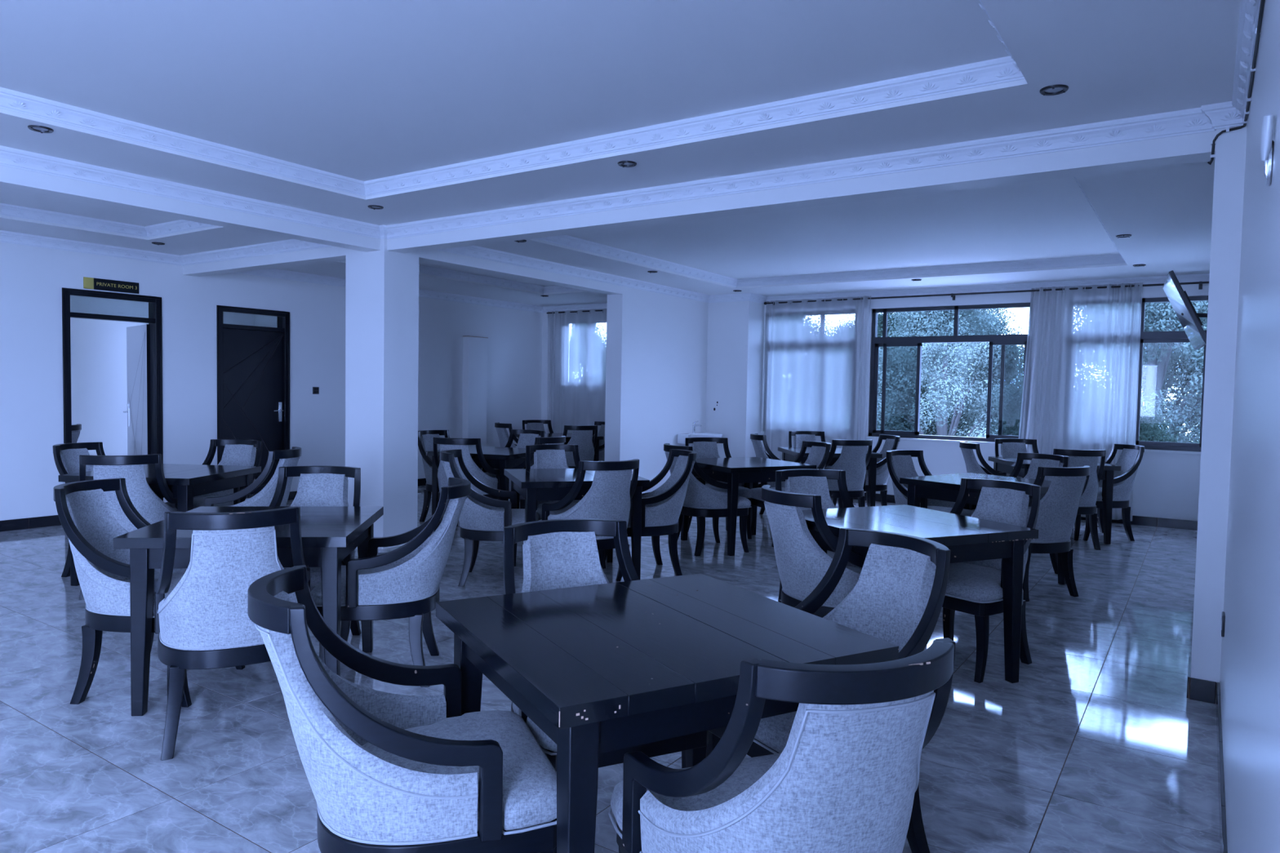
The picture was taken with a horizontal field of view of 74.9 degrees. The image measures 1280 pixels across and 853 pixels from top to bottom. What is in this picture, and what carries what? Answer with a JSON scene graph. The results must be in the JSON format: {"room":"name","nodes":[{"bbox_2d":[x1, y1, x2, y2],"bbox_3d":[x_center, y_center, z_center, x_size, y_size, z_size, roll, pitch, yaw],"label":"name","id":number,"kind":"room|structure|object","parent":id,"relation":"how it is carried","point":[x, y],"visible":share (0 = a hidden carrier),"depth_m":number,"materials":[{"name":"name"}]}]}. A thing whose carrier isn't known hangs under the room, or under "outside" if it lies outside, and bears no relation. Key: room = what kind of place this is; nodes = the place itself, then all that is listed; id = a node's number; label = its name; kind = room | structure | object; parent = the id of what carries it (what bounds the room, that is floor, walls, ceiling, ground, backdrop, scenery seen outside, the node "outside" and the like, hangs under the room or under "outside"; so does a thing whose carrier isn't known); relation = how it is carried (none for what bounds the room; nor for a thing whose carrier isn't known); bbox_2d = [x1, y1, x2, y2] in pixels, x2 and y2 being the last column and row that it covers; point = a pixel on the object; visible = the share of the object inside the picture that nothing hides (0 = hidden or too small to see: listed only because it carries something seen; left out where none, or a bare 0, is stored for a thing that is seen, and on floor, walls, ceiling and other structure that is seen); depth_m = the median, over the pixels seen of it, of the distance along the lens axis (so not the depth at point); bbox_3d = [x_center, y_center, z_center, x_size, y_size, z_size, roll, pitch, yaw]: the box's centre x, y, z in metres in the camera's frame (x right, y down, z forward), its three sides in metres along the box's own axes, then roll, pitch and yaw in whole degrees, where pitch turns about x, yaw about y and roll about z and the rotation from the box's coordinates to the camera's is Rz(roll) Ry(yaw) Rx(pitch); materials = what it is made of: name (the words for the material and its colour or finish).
{"room":"restaurant dining room","nodes":[
{"label":"restaurant dining room","id":0,"kind":"room"},
{"bbox_2d":[70,295,276,455],"bbox_3d":[-6.479,-0.537,9.816,3.440,3.150,6.300,3,3,34],"label":"wall","id":1,"kind":"structure","parent":0,"point":[99,381],"depth_m":10.13,"materials":[{"name":"white paint"}]},
{"bbox_2d":[0,242,542,520],"bbox_3d":[-5.984,-0.519,7.317,0.180,2.950,15.820,3,3,34],"label":"wall","id":2,"kind":"structure","parent":0,"point":[33,279],"depth_m":9.03,"materials":[{"name":"white paint"}]},
{"bbox_2d":[83,276,138,293],"bbox_3d":[-5.204,-1.389,8.235,0.014,0.110,0.504,3,3,34],"label":"door sign","id":3,"kind":"object","parent":2,"relation":"attached to","point":[88,282],"visible":1,"depth_m":8.22,"materials":[{"name":"black paint"}]},
{"bbox_2d":[62,287,163,501],"bbox_3d":[-5.548,-0.218,8.626,0.957,2.256,1.075,3,3,34],"label":"door","id":4,"kind":"structure","parent":2,"relation":"in","point":[144,342],"depth_m":8.67,"materials":[{"name":"black paint"}]},
{"bbox_2d":[0,230,333,266],"bbox_3d":[-6.312,-1.551,3.884,3.040,0.098,9.825,3,3,34],"label":"trim","id":5,"kind":"structure","parent":2,"relation":"attached to","point":[8,237],"depth_m":8.03,"materials":[{"name":"white paint"}]},
{"bbox_2d":[0,478,426,532],"bbox_3d":[-5.996,0.911,7.229,0.011,0.100,15.585,3,3,34],"label":"baseboard","id":6,"kind":"structure","parent":2,"relation":"attached to","point":[54,520],"depth_m":7.77,"materials":[{"name":"brown tile"}]},
{"bbox_2d":[216,305,289,500],"bbox_3d":[-4.454,-0.227,9.565,0.218,2.231,0.876,3,3,34],"label":"door","id":7,"kind":"structure","parent":2,"relation":"in","point":[253,362],"depth_m":9.54,"materials":[{"name":"black paint"}]},
{"bbox_2d":[462,336,488,446],"bbox_3d":[-2.431,-0.259,12.313,0.125,2.118,0.390,3,3,34],"label":"door","id":8,"kind":"structure","parent":2,"relation":"attached to","point":[474,419],"depth_m":12.22,"materials":[{"name":"white paint"}]},
{"bbox_2d":[541,312,547,433],"bbox_3d":[-0.278,-0.659,12.829,3.080,2.950,0.180,3,3,34],"label":"wall","id":9,"kind":"structure","parent":0,"point":[544,321],"depth_m":13.57,"materials":[{"name":"white paint"}]},
{"bbox_2d":[546,309,602,313],"bbox_3d":[-0.369,-1.766,12.679,2.650,0.022,0.111,3,3,34],"label":"curtain rod","id":10,"kind":"object","parent":9,"relation":"attached to","point":[602,309],"visible":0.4,"depth_m":13.07,"materials":[{"name":"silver metal"}]},
{"bbox_2d":[546,308,606,434],"bbox_3d":[-0.886,-0.533,13.010,1.480,2.560,0.104,3,3,34],"label":"curtain","id":11,"kind":"object","parent":10,"relation":"hanging from","point":[577,341],"visible":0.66,"depth_m":13.07,"materials":[{"name":"white fabric"}]},
{"bbox_2d":[0,485,1220,852],"bbox_3d":[-2.180,1.237,4.794,9.480,0.200,16.220,3,3,34],"label":"floor","id":12,"kind":"structure","parent":0,"point":[1099,744],"depth_m":3.43,"materials":[{"name":"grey tile"}]},
{"bbox_2d":[53,441,172,577],"bbox_3d":[-3.844,0.590,6.066,0.704,0.920,0.581,1,3,5],"label":"dining chair","id":13,"kind":"object","parent":12,"relation":"on","point":[66,455],"visible":0.16,"depth_m":6.04,"materials":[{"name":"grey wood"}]},
{"bbox_2d":[79,453,177,599],"bbox_3d":[-3.359,0.624,5.493,0.581,0.920,0.704,0,3,-22],"label":"dining chair","id":14,"kind":"object","parent":12,"relation":"on","point":[146,502],"visible":0.3,"depth_m":5.25,"materials":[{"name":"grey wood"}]},
{"bbox_2d":[53,478,244,707],"bbox_3d":[-2.239,0.719,3.790,0.704,0.920,0.581,1,3,0],"label":"dining chair","id":15,"kind":"object","parent":12,"relation":"on","point":[85,514],"visible":0.56,"depth_m":3.58,"materials":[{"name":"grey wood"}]},
{"bbox_2d":[124,573,184,616],"bbox_3d":[-2.138,0.740,3.791,0.492,0.097,0.566,1,3,0],"label":"seat cushion","id":16,"kind":"object","parent":15,"relation":"on","point":[176,577],"depth_m":3.57,"materials":[{"name":"fabric"}]},
{"bbox_2d":[57,463,261,586],"bbox_3d":[-3.381,0.688,5.976,0.905,0.750,0.905,1,3,4],"label":"dining table","id":17,"kind":"object","parent":12,"relation":"on","point":[185,482],"visible":0.51,"depth_m":5.75,"materials":[{"name":"brown wood"}]},
{"bbox_2d":[165,439,262,508],"bbox_3d":[-3.309,0.579,6.543,0.581,0.920,0.704,1,3,8],"label":"dining chair","id":18,"kind":"object","parent":12,"relation":"on","point":[239,452],"visible":0.29,"depth_m":6.78,"materials":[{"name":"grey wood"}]},
{"bbox_2d":[165,496,233,508],"bbox_3d":[-3.325,0.602,6.444,0.566,0.097,0.492,1,3,8],"label":"seat cushion","id":19,"kind":"object","parent":18,"relation":"on","point":[198,501],"depth_m":6.27,"materials":[{"name":"fabric"}]},
{"bbox_2d":[154,506,310,760],"bbox_3d":[-1.601,0.752,3.304,0.581,0.920,0.704,0,3,-26],"label":"dining chair","id":20,"kind":"object","parent":12,"relation":"on","point":[204,623],"visible":0.67,"depth_m":3.07,"materials":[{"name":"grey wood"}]},
{"bbox_2d":[113,506,383,716],"bbox_3d":[-1.741,0.809,3.891,0.905,0.750,0.905,1,3,-8],"label":"dining table","id":21,"kind":"object","parent":12,"relation":"on","point":[329,534],"visible":0.68,"depth_m":3.52,"materials":[{"name":"brown wood"}]},
{"bbox_2d":[204,446,301,506],"bbox_3d":[-2.792,0.614,5.965,0.704,0.920,0.581,1,3,-2],"label":"dining chair","id":22,"kind":"object","parent":12,"relation":"on","point":[264,495],"visible":0.35,"depth_m":5.77,"materials":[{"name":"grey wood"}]},
{"bbox_2d":[269,466,361,635],"bbox_3d":[-1.782,0.699,4.441,0.581,0.920,0.704,1,3,-2],"label":"dining chair","id":23,"kind":"object","parent":12,"relation":"on","point":[318,486],"visible":0.33,"depth_m":4.68,"materials":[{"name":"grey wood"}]},
{"bbox_2d":[283,562,343,585],"bbox_3d":[-1.778,0.722,4.340,0.566,0.097,0.492,1,3,-2],"label":"seat cushion","id":24,"kind":"object","parent":23,"relation":"on","point":[315,572],"depth_m":4.11,"materials":[{"name":"fabric"}]},
{"bbox_2d":[345,238,418,549],"bbox_3d":[-2.254,-0.326,7.296,0.509,2.700,0.370,3,3,34],"label":"column","id":25,"kind":"structure","parent":12,"relation":"on","point":[382,286],"depth_m":7.14,"materials":[{"name":"white paint"}]},
{"bbox_2d":[310,477,471,687],"bbox_3d":[-1.182,0.727,4.043,0.704,0.920,0.581,1,3,-8],"label":"dining chair","id":26,"kind":"object","parent":12,"relation":"on","point":[402,582],"visible":0.98,"depth_m":3.84,"materials":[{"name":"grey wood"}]},
{"bbox_2d":[310,564,397,604],"bbox_3d":[-1.282,0.744,4.029,0.492,0.097,0.566,1,3,-8],"label":"seat cushion","id":27,"kind":"object","parent":26,"relation":"on","point":[368,591],"depth_m":3.77,"materials":[{"name":"fabric"}]},
{"bbox_2d":[247,564,556,852],"bbox_3d":[-0.572,0.826,2.047,0.704,0.920,0.581,0,3,-21],"label":"dining chair","id":28,"kind":"object","parent":12,"relation":"on","point":[385,772],"visible":0.99,"depth_m":1.83,"materials":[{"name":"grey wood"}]},
{"bbox_2d":[362,710,556,831],"bbox_3d":[-0.478,0.844,2.085,0.492,0.097,0.566,0,3,-21],"label":"seat cushion","id":29,"kind":"object","parent":28,"relation":"on","point":[526,800],"depth_m":1.90,"materials":[{"name":"fabric"}]},
{"bbox_2d":[417,430,481,526],"bbox_3d":[-1.962,0.511,8.623,0.704,0.920,0.581,3,3,30],"label":"dining chair","id":30,"kind":"object","parent":12,"relation":"on","point":[425,437],"visible":0.34,"depth_m":8.52,"materials":[{"name":"brown wood"}]},
{"bbox_2d":[433,436,500,532],"bbox_3d":[-1.635,0.551,7.847,0.581,0.920,0.704,1,3,9],"label":"dining chair","id":31,"kind":"object","parent":12,"relation":"on","point":[446,443],"visible":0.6,"depth_m":7.61,"materials":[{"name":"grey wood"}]},
{"bbox_2d":[426,445,533,515],"bbox_3d":[-1.512,0.614,8.424,0.905,0.750,0.905,2,3,20],"label":"dining table","id":32,"kind":"object","parent":12,"relation":"on","point":[501,458],"visible":0.4,"depth_m":8.07,"materials":[{"name":"brown wood"}]},
{"bbox_2d":[440,448,538,586],"bbox_3d":[-1.086,0.641,6.027,0.704,0.920,0.581,1,3,-5],"label":"dining chair","id":33,"kind":"object","parent":12,"relation":"on","point":[482,517],"visible":0.84,"depth_m":5.80,"materials":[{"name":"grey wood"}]},
{"bbox_2d":[491,508,538,524],"bbox_3d":[-0.986,0.661,6.037,0.492,0.097,0.566,1,3,-5],"label":"seat cushion","id":34,"kind":"object","parent":33,"relation":"on","point":[517,516],"depth_m":5.78,"materials":[{"name":"fabric"}]},
{"bbox_2d":[525,444,605,568],"bbox_3d":[-0.624,0.623,6.622,0.581,0.920,0.704,0,3,-25],"label":"dining chair","id":35,"kind":"object","parent":12,"relation":"on","point":[545,455],"visible":0.3,"depth_m":6.84,"materials":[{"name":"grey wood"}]},
{"bbox_2d":[536,501,577,519],"bbox_3d":[-0.581,0.647,6.531,0.566,0.097,0.492,0,3,-25],"label":"seat cushion","id":36,"kind":"object","parent":35,"relation":"on","point":[539,504],"depth_m":6.34,"materials":[{"name":"fabric"}]},
{"bbox_2d":[503,468,649,580],"bbox_3d":[-0.500,0.729,6.208,0.905,0.750,0.905,0,3,-17],"label":"dining table","id":37,"kind":"object","parent":12,"relation":"on","point":[535,485],"visible":0.59,"depth_m":5.91,"materials":[{"name":"brown wood"}]},
{"bbox_2d":[562,425,597,468],"bbox_3d":[-0.853,0.433,10.868,0.581,0.920,0.704,0,3,-24],"label":"dining chair","id":38,"kind":"object","parent":12,"relation":"on","point":[582,435],"visible":0.48,"depth_m":10.61,"materials":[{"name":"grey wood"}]},
{"bbox_2d":[538,458,639,569],"bbox_3d":[-0.333,0.669,5.707,0.581,0.920,0.704,-1,3,-32],"label":"dining chair","id":39,"kind":"object","parent":12,"relation":"on","point":[611,492],"visible":0.58,"depth_m":5.45,"materials":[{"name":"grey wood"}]},
{"bbox_2d":[503,519,708,852],"bbox_3d":[-0.155,0.805,2.675,0.581,0.920,0.704,0,3,-26],"label":"dining chair","id":40,"kind":"object","parent":12,"relation":"on","point":[558,553],"visible":0.28,"depth_m":2.88,"materials":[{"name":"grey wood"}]},
{"bbox_2d":[525,716,556,751],"bbox_3d":[-0.111,0.829,2.585,0.566,0.097,0.492,0,3,-26],"label":"seat cushion","id":41,"kind":"object","parent":40,"relation":"on","point":[547,744],"depth_m":2.29,"materials":[{"name":"fabric"}]},
{"bbox_2d":[604,448,697,581],"bbox_3d":[0.074,0.648,6.351,0.704,0.920,0.581,0,3,-18],"label":"dining chair","id":42,"kind":"object","parent":12,"relation":"on","point":[661,508],"visible":0.8,"depth_m":6.19,"materials":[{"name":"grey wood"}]},
{"bbox_2d":[435,573,898,852],"bbox_3d":[0.020,0.910,2.302,0.931,0.750,0.916,0,3,-29],"label":"dining table","id":43,"kind":"object","parent":12,"relation":"on","point":[604,668],"visible":0.84,"depth_m":2.05,"materials":[{"name":"brown wood"}]},
{"bbox_2d":[663,443,751,556],"bbox_3d":[0.543,0.616,7.272,0.704,0.920,0.581,0,3,-25],"label":"dining chair","id":44,"kind":"object","parent":12,"relation":"on","point":[701,501],"visible":0.62,"depth_m":7.04,"materials":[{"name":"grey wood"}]},
{"bbox_2d":[684,437,751,540],"bbox_3d":[0.721,0.584,8.075,0.581,0.920,0.704,0,3,-17],"label":"dining chair","id":45,"kind":"object","parent":12,"relation":"on","point":[705,447],"visible":0.27,"depth_m":8.29,"materials":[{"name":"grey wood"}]},
{"bbox_2d":[680,457,816,555],"bbox_3d":[0.937,0.695,7.561,0.905,0.750,0.905,0,3,-28],"label":"dining table","id":46,"kind":"object","parent":12,"relation":"on","point":[735,471],"visible":0.61,"depth_m":7.17,"materials":[{"name":"brown wood"}]},
{"bbox_2d":[608,637,955,852],"bbox_3d":[0.294,0.854,1.764,0.581,0.920,0.704,0,3,-21],"label":"dining chair","id":47,"kind":"object","parent":12,"relation":"on","point":[845,779],"visible":1,"depth_m":1.49,"materials":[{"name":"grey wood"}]},
{"bbox_2d":[610,753,781,830],"bbox_3d":[0.258,0.867,1.860,0.566,0.097,0.492,0,3,-21],"label":"seat cushion","id":48,"kind":"object","parent":47,"relation":"on","point":[628,815],"depth_m":1.86,"materials":[{"name":"fabric"}]},
{"bbox_2d":[750,440,831,546],"bbox_3d":[1.419,0.608,7.797,0.704,0.920,0.581,0,3,-20],"label":"dining chair","id":49,"kind":"object","parent":12,"relation":"on","point":[819,453],"visible":0.23,"depth_m":7.90,"materials":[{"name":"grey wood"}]},
{"bbox_2d":[761,484,865,617],"bbox_3d":[0.932,0.762,4.106,0.704,0.920,0.581,0,3,-24],"label":"dining chair","id":50,"kind":"object","parent":12,"relation":"on","point":[802,563],"visible":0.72,"depth_m":3.88,"materials":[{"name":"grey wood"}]},
{"bbox_2d":[775,469,862,601],"bbox_3d":[1.067,0.735,4.775,0.581,0.920,0.704,0,3,-14],"label":"dining chair","id":51,"kind":"object","parent":12,"relation":"on","point":[811,482],"visible":0.14,"depth_m":5.03,"materials":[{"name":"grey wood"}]},
{"bbox_2d":[826,550,862,568],"bbox_3d":[1.091,0.758,4.678,0.566,0.097,0.492,0,3,-14],"label":"seat cushion","id":52,"kind":"object","parent":51,"relation":"on","point":[831,554],"depth_m":4.60,"materials":[{"name":"fabric"}]},
{"bbox_2d":[706,528,950,852],"bbox_3d":[0.596,0.822,2.596,0.704,0.920,0.581,0,3,-31],"label":"dining chair","id":53,"kind":"object","parent":12,"relation":"on","point":[897,597],"visible":0.27,"depth_m":2.69,"materials":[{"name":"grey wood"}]},
{"bbox_2d":[754,711,796,753],"bbox_3d":[0.509,0.842,2.545,0.492,0.097,0.566,0,3,-31],"label":"seat cushion","id":54,"kind":"object","parent":53,"relation":"on","point":[772,734],"depth_m":2.32,"materials":[{"name":"fabric"}]},
{"bbox_2d":[777,447,882,506],"bbox_3d":[2.078,0.639,9.296,0.905,0.750,0.905,1,3,-5],"label":"dining table","id":55,"kind":"object","parent":12,"relation":"on","point":[788,454],"visible":0.34,"depth_m":8.92,"materials":[{"name":"brown wood"}]},
{"bbox_2d":[824,439,872,507],"bbox_3d":[2.076,0.580,8.703,0.581,0.920,0.704,0,3,-16],"label":"dining chair","id":56,"kind":"object","parent":12,"relation":"on","point":[853,460],"visible":0.59,"depth_m":8.45,"materials":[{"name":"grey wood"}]},
{"bbox_2d":[832,434,900,506],"bbox_3d":[2.545,0.559,9.382,0.704,0.920,0.581,1,3,-8],"label":"dining chair","id":57,"kind":"object","parent":12,"relation":"on","point":[891,442],"visible":0.51,"depth_m":9.19,"materials":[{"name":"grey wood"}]},
{"bbox_2d":[802,504,1038,683],"bbox_3d":[1.302,0.848,4.239,0.905,0.750,0.906,0,3,-24],"label":"dining table","id":58,"kind":"object","parent":12,"relation":"on","point":[968,539],"visible":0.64,"depth_m":4.03,"materials":[{"name":"brown wood"}]},
{"bbox_2d":[885,449,973,516],"bbox_3d":[2.315,0.672,6.706,0.581,0.920,0.704,-1,3,-35],"label":"dining chair","id":59,"kind":"object","parent":12,"relation":"on","point":[900,463],"visible":0.42,"depth_m":6.85,"materials":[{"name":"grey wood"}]},
{"bbox_2d":[899,472,1066,584],"bbox_3d":[2.606,0.781,6.285,0.905,0.750,0.905,-1,3,-35],"label":"dining table","id":60,"kind":"object","parent":12,"relation":"on","point":[946,487],"visible":0.29,"depth_m":6.23,"materials":[{"name":"brown wood"}]},
{"bbox_2d":[959,440,1008,476],"bbox_3d":[3.548,0.622,8.339,0.704,0.920,0.581,1,3,6],"label":"dining chair","id":61,"kind":"object","parent":12,"relation":"on","point":[972,465],"visible":0.26,"depth_m":8.22,"materials":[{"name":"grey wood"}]},
{"bbox_2d":[942,478,1040,683],"bbox_3d":[1.751,0.763,4.407,0.704,0.920,0.581,-1,3,-37],"label":"dining chair","id":62,"kind":"object","parent":12,"relation":"on","point":[975,588],"visible":0.39,"depth_m":4.32,"materials":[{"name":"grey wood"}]},
{"bbox_2d":[945,562,1003,601],"bbox_3d":[1.670,0.783,4.346,0.492,0.097,0.566,-1,3,-37],"label":"seat cushion","id":63,"kind":"object","parent":62,"relation":"on","point":[966,581],"depth_m":4.11,"materials":[{"name":"fabric"}]},
{"bbox_2d":[972,452,1069,574],"bbox_3d":[3.035,0.688,6.647,0.704,0.920,0.581,0,3,-29],"label":"dining chair","id":64,"kind":"object","parent":12,"relation":"on","point":[1037,460],"visible":0.11,"depth_m":6.81,"materials":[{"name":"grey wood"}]},
{"bbox_2d":[988,456,1120,544],"bbox_3d":[4.082,0.718,8.331,0.905,0.750,0.905,1,3,3],"label":"dining table","id":65,"kind":"object","parent":12,"relation":"on","point":[1001,464],"visible":0.39,"depth_m":7.91,"materials":[{"name":"brown wood"}]},
{"bbox_2d":[1022,465,1090,601],"bbox_3d":[2.769,0.717,5.884,0.581,0.920,0.704,0,3,-21],"label":"dining chair","id":66,"kind":"object","parent":12,"relation":"on","point":[1058,508],"visible":0.7,"depth_m":5.64,"materials":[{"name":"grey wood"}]},
{"bbox_2d":[1053,448,1105,550],"bbox_3d":[3.974,0.654,7.792,0.581,0.920,0.704,1,3,4],"label":"dining chair","id":67,"kind":"object","parent":12,"relation":"on","point":[1077,458],"visible":0.48,"depth_m":7.55,"materials":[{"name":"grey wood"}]},
{"bbox_2d":[1083,444,1144,541],"bbox_3d":[4.619,0.641,8.340,0.704,0.920,0.581,1,3,-4],"label":"dining chair","id":68,"kind":"object","parent":12,"relation":"on","point":[1130,459],"visible":0.63,"depth_m":8.13,"materials":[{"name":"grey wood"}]},
{"bbox_2d":[0,0,1240,306],"bbox_3d":[-2.100,-1.686,4.707,9.280,0.250,15.920,3,3,34],"label":"ceiling","id":69,"kind":"structure","parent":0,"point":[361,90],"depth_m":4.11,"materials":[{"name":"white paint"}]},
{"bbox_2d":[0,202,215,237],"bbox_3d":[-6.284,-1.667,3.918,1.540,0.088,8.320,3,3,34],"label":"trim","id":70,"kind":"structure","parent":69,"relation":"attached to","point":[180,225],"depth_m":7.33,"materials":[{"name":"white paint"}]},
{"bbox_2d":[0,164,622,294],"bbox_3d":[-4.004,-1.497,4.421,0.183,0.210,13.300,3,3,34],"label":"ceiling beam","id":71,"kind":"structure","parent":69,"relation":"attached to","point":[11,178],"depth_m":5.99,"materials":[{"name":"white paint"}]},
{"bbox_2d":[344,260,583,293],"bbox_3d":[-1.845,-1.856,10.027,1.130,0.088,3.420,3,3,34],"label":"trim","id":72,"kind":"structure","parent":69,"relation":"attached to","point":[425,269],"depth_m":10.84,"materials":[{"name":"white paint"}]},
{"bbox_2d":[0,0,1025,196],"bbox_3d":[-2.475,-1.484,1.305,4.325,0.088,8.260,3,3,34],"label":"trim","id":73,"kind":"structure","parent":69,"relation":"attached to","point":[1002,69],"depth_m":4.46,"materials":[{"name":"white paint"}]},
{"bbox_2d":[182,130,1216,276],"bbox_3d":[-1.008,-1.528,6.331,9.080,0.210,0.175,3,3,34],"label":"ceiling beam","id":74,"kind":"structure","parent":69,"relation":"attached to","point":[1197,147],"depth_m":4.89,"materials":[{"name":"white paint"}]},
{"bbox_2d":[535,176,1125,286],"bbox_3d":[1.908,-1.693,7.826,4.340,0.088,3.980,3,3,34],"label":"trim","id":75,"kind":"structure","parent":69,"relation":"attached to","point":[565,240],"depth_m":9.07,"materials":[{"name":"white paint"}]},
{"bbox_2d":[604,286,708,493],"bbox_3d":[0.326,-0.565,10.926,0.228,2.950,2.295,3,3,34],"label":"pillar","id":76,"kind":"structure","parent":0,"point":[657,343],"depth_m":10.47,"materials":[{"name":"white paint"}]},
{"bbox_2d":[237,268,607,312],"bbox_3d":[-1.891,-1.759,10.403,3.040,0.098,5.585,3,3,34],"label":"trim","id":77,"kind":"structure","parent":76,"relation":"attached to","point":[270,273],"depth_m":11.80,"materials":[{"name":"white paint"}]},
{"bbox_2d":[705,301,764,484],"bbox_3d":[1.323,-0.579,11.640,0.628,2.950,0.504,3,3,34],"label":"wall","id":78,"kind":"structure","parent":0,"point":[735,329],"depth_m":11.42,"materials":[{"name":"white paint"}]},
{"bbox_2d":[437,245,1209,303],"bbox_3d":[2.008,-1.579,7.907,5.857,0.098,5.820,3,3,34],"label":"trim","id":79,"kind":"structure","parent":78,"relation":"attached to","point":[476,251],"depth_m":9.69,"materials":[{"name":"white paint"}]},
{"bbox_2d":[761,283,1208,520],"bbox_3d":[3.677,-0.483,10.418,6.180,2.950,0.210,3,3,34],"label":"wall","id":80,"kind":"structure","parent":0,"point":[1166,485],"depth_m":9.16,"materials":[{"name":"white paint"}]},
{"bbox_2d":[868,302,1030,442],"bbox_3d":[3.802,-0.659,10.328,1.913,1.645,0.100,3,3,34],"label":"window","id":81,"kind":"structure","parent":80,"relation":"attached to","point":[1003,340],"depth_m":10.46,"materials":[{"name":"grey metal"}]},
{"bbox_2d":[758,484,1197,530],"bbox_3d":[3.455,0.949,10.224,5.857,0.100,0.495,3,3,34],"label":"baseboard","id":82,"kind":"structure","parent":80,"relation":"attached to","point":[1136,520],"depth_m":9.06,"materials":[{"name":"brown tile"}]},
{"bbox_2d":[764,281,1208,305],"bbox_3d":[3.857,-1.578,10.106,5.140,0.081,0.106,3,3,34],"label":"curtain rod","id":83,"kind":"object","parent":80,"relation":"attached to","point":[1200,283],"visible":0.77,"depth_m":9.88,"materials":[{"name":"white metal"}]},
{"bbox_2d":[763,295,871,496],"bbox_3d":[2.329,-0.406,11.154,1.470,2.585,0.094,3,3,35],"label":"curtain","id":84,"kind":"object","parent":83,"relation":"hanging from","point":[817,353],"visible":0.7,"depth_m":11.11,"materials":[{"name":"white fabric"}]},
{"bbox_2d":[1018,282,1142,520],"bbox_3d":[4.870,-0.283,9.373,1.220,2.585,0.191,3,3,34],"label":"curtain","id":85,"kind":"object","parent":83,"relation":"hanging from","point":[1081,376],"visible":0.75,"depth_m":9.35,"materials":[{"name":"white fabric"}]},
{"bbox_2d":[1135,295,1208,454],"bbox_3d":[5.450,-0.564,9.180,1.425,1.675,0.155,3,3,34],"label":"window","id":86,"kind":"structure","parent":80,"relation":"attached to","point":[1180,336],"depth_m":9.02,"materials":[{"name":"grey metal"}]},
{"bbox_2d":[1190,124,1247,701],"bbox_3d":[2.729,-0.089,3.930,0.132,2.700,0.370,3,3,34],"label":"wall pier","id":87,"kind":"object","parent":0,"point":[1230,147],"visible":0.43,"depth_m":3.78,"materials":[{"name":"white paint"}]},
{"bbox_2d":[1219,0,1279,852],"bbox_3d":[1.730,-0.156,2.206,0.180,2.950,16.000,3,3,34],"label":"wall","id":88,"kind":"structure","parent":0,"point":[1250,678],"depth_m":1.92,"materials":[{"name":"white paint"}]},
{"bbox_2d":[0,0,1265,239],"bbox_3d":[-2.495,-1.370,1.321,5.917,0.098,9.859,3,3,34],"label":"crown molding","id":89,"kind":"structure","parent":88,"relation":"attached to","point":[1207,117],"depth_m":4.88,"materials":[{"name":"white paint"}]},
{"bbox_2d":[1162,270,1207,350],"bbox_3d":[4.404,-0.905,6.629,0.418,0.553,1.000,2,3,30],"label":"television","id":90,"kind":"object","parent":88,"relation":"attached to","point":[1184,310],"visible":0.88,"depth_m":6.49,"materials":[{"name":"grey plastic"}]},
{"bbox_2d":[1186,657,1227,852],"bbox_3d":[1.529,1.264,2.279,0.123,0.100,15.820,3,3,34],"label":"baseboard","id":91,"kind":"structure","parent":88,"relation":"attached to","point":[1199,690],"depth_m":3.44,"materials":[{"name":"brown tile"}]},
{"bbox_2d":[1207,0,1265,164],"bbox_3d":[-0.118,-1.130,-0.307,0.141,0.156,9.820,3,3,34],"label":"cable","id":92,"kind":"object","parent":88,"relation":"attached to","point":[1258,30],"visible":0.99,"depth_m":3.17,"materials":[{"name":"black plastic"}]},
{"bbox_2d":[1260,112,1274,186],"bbox_3d":[1.383,-0.610,1.843,0.024,0.148,0.114,3,3,34],"label":"wall light","id":93,"kind":"object","parent":88,"relation":"attached to","point":[1268,125],"visible":1,"depth_m":1.82,"materials":[{"name":"silver metal"}]},
{"label":"outside","id":94,"kind":"structure","parent":0,"visible":0},
{"bbox_3d":[12.602,4.241,27.850,170.000,0.100,180.000,3,3,34],"label":"ground","id":95,"kind":"structure","parent":94,"visible":0},
{"bbox_2d":[876,311,992,436],"bbox_3d":[6.524,0.572,21.172,4.920,7.606,5.556,2,3,19],"label":"tree","id":96,"kind":"object","parent":95,"relation":"on","point":[880,316],"visible":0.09,"depth_m":20.15,"materials":[{"name":"green plant"}]},
{"bbox_2d":[876,308,1028,437],"bbox_3d":[6.195,0.696,17.427,4.702,7.674,4.270,3,3,32],"label":"tree","id":97,"kind":"object","parent":95,"relation":"on","point":[920,323],"visible":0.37,"depth_m":16.77,"materials":[{"name":"green plant"}]},
{"bbox_2d":[900,308,1024,435],"bbox_3d":[8.452,0.256,21.564,3.557,8.270,3.568,2,3,26],"label":"tree","id":98,"kind":"object","parent":95,"relation":"on","point":[998,309],"visible":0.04,"depth_m":20.95,"materials":[{"name":"green plant"}]},
{"bbox_2d":[1008,300,1208,443],"bbox_3d":[10.312,0.060,16.561,5.102,9.168,5.618,2,3,13],"label":"tree","id":99,"kind":"object","parent":95,"relation":"on","point":[1156,375],"visible":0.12,"depth_m":15.46,"materials":[{"name":"green plant"}]},
{"bbox_2d":[1138,395,1199,443],"bbox_3d":[7.591,1.980,13.966,3.989,5.461,3.532,-1,3,-40],"label":"tree","id":100,"kind":"object","parent":95,"relation":"on","point":[1145,429],"visible":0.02,"depth_m":13.49,"materials":[{"name":"green plant"}]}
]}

